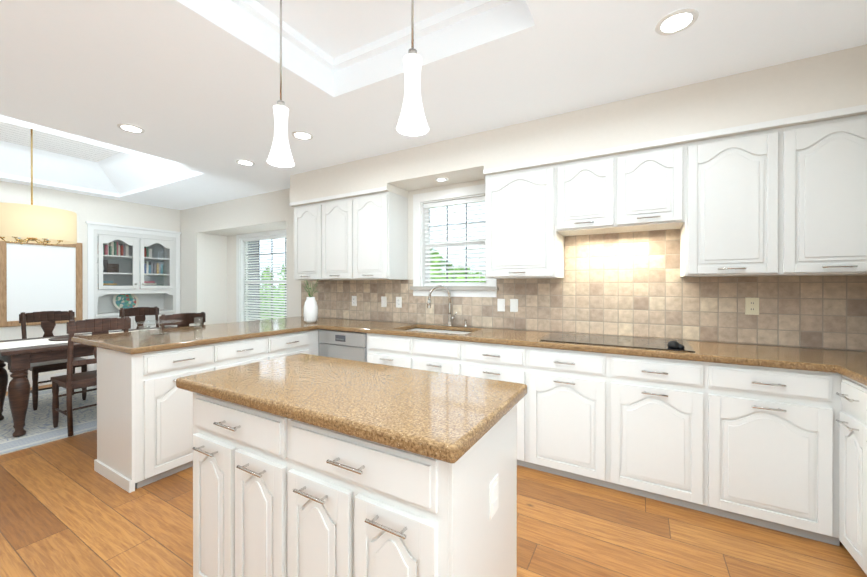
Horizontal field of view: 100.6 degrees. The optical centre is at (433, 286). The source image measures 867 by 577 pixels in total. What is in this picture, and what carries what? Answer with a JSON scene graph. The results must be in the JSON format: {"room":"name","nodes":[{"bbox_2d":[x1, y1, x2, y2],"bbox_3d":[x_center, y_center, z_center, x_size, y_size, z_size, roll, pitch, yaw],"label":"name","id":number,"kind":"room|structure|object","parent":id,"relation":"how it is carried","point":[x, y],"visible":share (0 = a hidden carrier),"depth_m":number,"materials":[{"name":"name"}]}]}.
{"room":"kitchen","nodes":[
{"label":"kitchen","id":0,"kind":"room"},
{"bbox_2d":[0,181,180,380],"bbox_3d":[-6.060,-0.195,3.501,0.420,2.990,6.540,0,0,30],"label":"wall","id":1,"kind":"structure","parent":0,"point":[83,207],"depth_m":5.06,"materials":[{"name":"paint"}]},
{"bbox_2d":[0,241,82,326],"bbox_3d":[-5.105,-0.054,4.706,0.032,1.100,0.760,0,0,30],"label":"mirror","id":2,"kind":"object","parent":1,"relation":"attached to","point":[35,277],"visible":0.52,"depth_m":4.67,"materials":[{"name":"brown wood"}]},
{"bbox_2d":[6,370,80,391],"bbox_3d":[-5.128,1.231,4.691,0.014,0.130,0.915,0,0,30],"label":"baseboard","id":3,"kind":"structure","parent":1,"relation":"attached to","point":[44,377],"depth_m":4.72,"materials":[{"name":"paint"}]},
{"bbox_2d":[205,223,285,324],"bbox_3d":[-2.720,-0.001,5.644,2.440,2.590,0.499,0,0,30],"label":"wall","id":4,"kind":"structure","parent":0,"point":[220,277],"depth_m":6.16,"materials":[{"name":"paint"}]},
{"bbox_2d":[236,229,286,321],"bbox_3d":[-2.643,-0.064,5.777,1.650,1.675,0.152,0,0,30],"label":"bay window","id":5,"kind":"structure","parent":4,"relation":"in","point":[242,255],"depth_m":5.93,"materials":[{"name":"paint"}]},
{"bbox_2d":[0,384,866,576],"bbox_3d":[-2.297,1.335,1.633,8.810,0.060,7.040,0,0,30],"label":"floor","id":6,"kind":"structure","parent":0,"point":[66,510],"depth_m":1.91,"materials":[{"name":"brown wood"}]},
{"bbox_2d":[0,385,96,454],"bbox_3d":[-3.934,1.294,3.934,2.200,0.008,3.100,0,0,30],"label":"rug","id":7,"kind":"object","parent":6,"relation":"on","point":[39,428],"visible":0.22,"depth_m":3.44,"materials":[{"name":"grey carpet"}]},
{"bbox_2d":[19,310,86,410],"bbox_3d":[-4.223,0.785,4.006,0.484,1.004,0.440,0,0,30],"label":"chair","id":8,"kind":"object","parent":7,"relation":"on","point":[47,319],"visible":0.42,"depth_m":3.98,"materials":[{"name":"brown wood"}]},
{"bbox_2d":[0,326,176,436],"bbox_3d":[-3.527,0.902,3.879,0.940,0.769,1.648,0,0,30],"label":"table","id":9,"kind":"object","parent":7,"relation":"on","point":[18,356],"visible":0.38,"depth_m":3.15,"materials":[{"name":"brown wood"}]},
{"bbox_2d":[50,316,130,436],"bbox_3d":[-3.178,0.787,3.348,0.484,1.004,0.440,0,0,30],"label":"chair","id":10,"kind":"object","parent":7,"relation":"on","point":[70,381],"visible":0.67,"depth_m":3.20,"materials":[{"name":"brown wood"}]},
{"bbox_2d":[119,307,158,329],"bbox_3d":[-3.790,0.783,4.760,0.484,1.004,0.440,0,0,30],"label":"chair","id":11,"kind":"object","parent":7,"relation":"on","point":[139,313],"visible":0.27,"depth_m":4.86,"materials":[{"name":"brown wood"}]},
{"bbox_2d":[159,312,205,328],"bbox_3d":[-2.839,0.785,3.938,0.484,1.004,0.440,0,0,30],"label":"chair","id":12,"kind":"object","parent":7,"relation":"on","point":[187,318],"visible":0.21,"depth_m":3.79,"materials":[{"name":"brown wood"}]},
{"bbox_2d":[85,221,180,370],"bbox_3d":[-4.751,0.186,5.683,0.429,2.215,1.206,0,0,30],"label":"hutch","id":13,"kind":"object","parent":6,"relation":"on","point":[130,266],"visible":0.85,"depth_m":5.62,"materials":[{"name":"paint"}]},
{"bbox_2d":[95,348,204,492],"bbox_3d":[-1.990,0.864,2.645,0.554,0.876,0.560,0,0,30],"label":"base cabinet","id":14,"kind":"object","parent":6,"relation":"on","point":[145,422],"depth_m":2.40,"materials":[{"name":"paint"}]},
{"bbox_2d":[71,316,866,515],"bbox_3d":[0.039,0.407,2.379,5.256,0.040,2.152,0,0,30],"label":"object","id":15,"kind":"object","parent":14,"relation":"on","point":[790,422],"depth_m":2.20,"materials":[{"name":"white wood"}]},
{"bbox_2d":[136,317,202,339],"bbox_3d":[-2.129,0.333,2.958,0.472,0.104,0.642,0,0,30],"label":"glassware","id":16,"kind":"object","parent":15,"relation":"on","point":[148,335],"visible":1,"depth_m":2.89,"materials":[{"name":"clear glass"}]},
{"bbox_2d":[302,280,320,322],"bbox_3d":[-1.310,0.144,3.813,0.207,0.478,0.250,0,0,30],"label":"vase","id":17,"kind":"object","parent":15,"relation":"on","point":[310,312],"visible":1,"depth_m":3.78,"materials":[{"name":"white ceramic"}]},
{"bbox_2d":[427,285,467,326],"bbox_3d":[0.134,0.186,3.434,0.363,0.396,0.181,0,0,30],"label":"faucet","id":18,"kind":"object","parent":15,"relation":"on","point":[450,318],"visible":1,"depth_m":3.47,"materials":[{"name":"silver metal"}]},
{"bbox_2d":[540,332,694,351],"bbox_3d":[1.272,0.361,2.556,0.900,0.052,0.490,0,0,30],"label":"cooktop","id":19,"kind":"object","parent":15,"relation":"in","point":[650,343],"visible":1,"depth_m":2.49,"materials":[{"name":"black glass"}]},
{"bbox_2d":[176,385,516,576],"bbox_3d":[-0.362,0.868,1.455,1.256,0.875,0.623,0,0,30],"label":"kitchen island","id":20,"kind":"object","parent":6,"relation":"on","point":[306,465],"depth_m":1.16,"materials":[{"name":"paint"}]},
{"bbox_2d":[176,353,526,468],"bbox_3d":[-0.357,0.408,1.471,1.316,0.045,0.654,0,0,30],"label":"island countertop","id":21,"kind":"structure","parent":20,"relation":"on","point":[446,415],"depth_m":1.26,"materials":[{"name":"brown stone"}]},
{"bbox_2d":[517,440,538,469],"bbox_3d":[0.593,0.864,2.946,0.647,0.876,0.634,0,0,30],"label":"base cabinet","id":22,"kind":"object","parent":6,"relation":"on","point":[527,454],"depth_m":2.57,"materials":[{"name":"paint"}]},
{"bbox_2d":[0,0,866,209],"bbox_3d":[-2.292,-1.480,1.334,8.310,0.390,6.340,0,0,30],"label":"ceiling","id":23,"kind":"structure","parent":0,"point":[191,88],"depth_m":2.19,"materials":[{"name":"paint"}]},
{"bbox_2d":[0,129,76,245],"bbox_3d":[-3.897,-1.020,3.491,0.620,1.218,0.620,0,0,30],"label":"pendant chandelier","id":24,"kind":"object","parent":23,"relation":"hanging from","point":[28,223],"visible":0.94,"depth_m":3.35,"materials":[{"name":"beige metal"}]},
{"bbox_2d":[117,124,144,132],"bbox_3d":[-2.464,-1.284,2.933,0.178,0.006,0.178,0,0,30],"label":"recessed light","id":25,"kind":"object","parent":23,"relation":"in","point":[130,128],"visible":1,"depth_m":2.93,"materials":[{"name":"paint"}]},
{"bbox_2d":[236,160,254,165],"bbox_3d":[-1.960,-1.287,3.750,0.178,0.006,0.178,0,0,30],"label":"recessed light","id":26,"kind":"object","parent":23,"relation":"in","point":[246,162],"visible":1,"depth_m":3.74,"materials":[{"name":"paint"}]},
{"bbox_2d":[267,0,294,166],"bbox_3d":[-0.699,-1.035,1.649,0.124,0.939,0.124,0,0,30],"label":"pendant light","id":27,"kind":"object","parent":23,"relation":"hanging from","point":[280,155],"visible":1,"depth_m":1.63,"materials":[{"name":"white glass"}]},
{"bbox_2d":[292,131,313,139],"bbox_3d":[-1.117,-1.285,3.070,0.178,0.006,0.178,0,0,30],"label":"recessed light","id":28,"kind":"object","parent":23,"relation":"in","point":[301,135],"visible":1,"depth_m":3.06,"materials":[{"name":"paint"}]},
{"bbox_2d":[397,0,428,135],"bbox_3d":[-0.075,-1.034,1.291,0.124,0.939,0.124,0,0,30],"label":"pendant light","id":29,"kind":"object","parent":23,"relation":"hanging from","point":[412,121],"visible":1,"depth_m":1.27,"materials":[{"name":"white glass"}]},
{"bbox_2d":[289,44,866,206],"bbox_3d":[0.591,-1.110,3.094,5.019,0.357,0.376,0,0,30],"label":"soffit","id":30,"kind":"structure","parent":23,"relation":"attached to","point":[827,86],"depth_m":2.45,"materials":[{"name":"paint"}]},
{"bbox_2d":[435,177,447,181],"bbox_3d":[0.075,-1.001,3.378,0.128,0.006,0.128,0,0,30],"label":"recessed light","id":31,"kind":"object","parent":30,"relation":"attached to","point":[441,179],"visible":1,"depth_m":3.37,"materials":[{"name":"paint"}]},
{"bbox_2d":[655,8,698,35],"bbox_3d":[1.181,-1.281,1.751,0.178,0.006,0.178,0,0,30],"label":"recessed light","id":32,"kind":"object","parent":23,"relation":"in","point":[677,21],"visible":1,"depth_m":1.74,"materials":[{"name":"paint"}]},
{"bbox_2d":[180,179,866,351],"bbox_3d":[-0.824,-0.147,4.196,8.810,2.890,0.120,0,0,30],"label":"wall","id":33,"kind":"structure","parent":0,"point":[258,210],"depth_m":5.28,"materials":[{"name":"paint"}]},
{"bbox_2d":[294,201,325,280],"bbox_3d":[-1.315,-0.503,4.199,0.515,0.860,0.355,0,0,30],"label":"upper cabinet","id":34,"kind":"object","parent":33,"relation":"attached to","point":[309,219],"depth_m":4.04,"materials":[{"name":"paint"}]},
{"bbox_2d":[326,196,361,279],"bbox_3d":[-0.948,-0.502,3.988,0.574,0.860,0.355,0,0,30],"label":"upper cabinet","id":35,"kind":"object","parent":33,"relation":"attached to","point":[341,214],"depth_m":3.80,"materials":[{"name":"paint"}]},
{"bbox_2d":[358,191,407,279],"bbox_3d":[-0.582,-0.502,3.778,0.515,0.860,0.355,0,0,30],"label":"upper cabinet","id":36,"kind":"object","parent":33,"relation":"attached to","point":[363,237],"depth_m":3.61,"materials":[{"name":"paint"}]},
{"bbox_2d":[410,184,498,296],"bbox_3d":[0.203,-0.428,3.564,0.950,1.055,0.152,0,0,30],"label":"kitchen window","id":37,"kind":"structure","parent":33,"relation":"in","point":[423,284],"depth_m":3.60,"materials":[{"name":"paint"}]},
{"bbox_2d":[485,163,572,278],"bbox_3d":[0.786,-0.499,2.993,0.639,0.860,0.356,0,0,30],"label":"upper cabinet","id":38,"kind":"object","parent":33,"relation":"attached to","point":[525,208],"depth_m":2.83,"materials":[{"name":"paint"}]},
{"bbox_2d":[301,229,866,350],"bbox_3d":[0.580,-0.018,3.314,5.254,0.804,0.011,0,0,30],"label":"backsplash","id":39,"kind":"structure","parent":33,"relation":"attached to","point":[633,284],"depth_m":2.73,"materials":[{"name":"tile"}]},
{"bbox_2d":[352,296,356,305],"bbox_3d":[-0.918,0.168,4.163,0.070,0.115,0.008,0,0,30],"label":"electrical outlet","id":40,"kind":"object","parent":39,"relation":"attached to","point":[354,300],"visible":1,"depth_m":4.16,"materials":[{"name":"white plastic"}]},
{"bbox_2d":[381,296,386,306],"bbox_3d":[-0.547,0.169,3.946,0.070,0.115,0.014,0,0,30],"label":"light switch","id":41,"kind":"object","parent":39,"relation":"attached to","point":[383,301],"visible":1,"depth_m":3.94,"materials":[{"name":"white plastic"}]},
{"bbox_2d":[396,297,401,307],"bbox_3d":[-0.372,0.169,3.849,0.070,0.115,0.008,0,0,30],"label":"electrical outlet","id":42,"kind":"object","parent":39,"relation":"attached to","point":[398,302],"visible":1,"depth_m":3.84,"materials":[{"name":"white plastic"}]},
{"bbox_2d":[497,299,504,311],"bbox_3d":[0.615,0.170,3.279,0.070,0.115,0.014,0,0,30],"label":"light switch","id":43,"kind":"object","parent":39,"relation":"attached to","point":[500,304],"visible":1,"depth_m":3.28,"materials":[{"name":"white plastic"}]},
{"bbox_2d":[510,299,517,311],"bbox_3d":[0.720,0.170,3.220,0.070,0.115,0.014,0,0,30],"label":"electrical outlet","id":44,"kind":"object","parent":39,"relation":"attached to","point":[513,305],"visible":1,"depth_m":3.22,"materials":[{"name":"white plastic"}]},
{"bbox_2d":[745,298,758,314],"bbox_3d":[2.134,0.133,2.410,0.070,0.115,0.008,0,0,30],"label":"electrical outlet","id":45,"kind":"object","parent":39,"relation":"attached to","point":[751,306],"visible":1,"depth_m":2.41,"materials":[{"name":"beige plastic"}]},
{"bbox_2d":[565,152,628,235],"bbox_3d":[1.209,-0.673,2.750,0.464,0.511,0.356,0,0,30],"label":"upper cabinet","id":46,"kind":"object","parent":33,"relation":"attached to","point":[596,189],"depth_m":2.58,"materials":[{"name":"paint"}]},
{"bbox_2d":[629,143,688,231],"bbox_3d":[1.505,-0.673,2.580,0.463,0.511,0.356,0,0,30],"label":"upper cabinet","id":47,"kind":"object","parent":33,"relation":"attached to","point":[658,177],"depth_m":2.39,"materials":[{"name":"paint"}]},
{"bbox_2d":[669,125,800,276],"bbox_3d":[1.903,-0.498,2.351,0.583,0.860,0.356,0,0,30],"label":"upper cabinet","id":48,"kind":"object","parent":33,"relation":"attached to","point":[788,201],"depth_m":2.17,"materials":[{"name":"paint"}]},
{"bbox_2d":[801,114,866,275],"bbox_3d":[2.274,-0.497,2.138,0.519,0.860,0.356,0,0,30],"label":"upper cabinet","id":49,"kind":"object","parent":33,"relation":"attached to","point":[833,151],"depth_m":1.98,"materials":[{"name":"paint"}]},
{"label":"outside","id":50,"kind":"structure","parent":0,"visible":0},
{"bbox_2d":[260,202,484,318],"bbox_3d":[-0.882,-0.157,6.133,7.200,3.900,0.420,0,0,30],"label":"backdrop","id":51,"kind":"structure","parent":50,"point":[461,226],"depth_m":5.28,"materials":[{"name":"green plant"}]}
]}

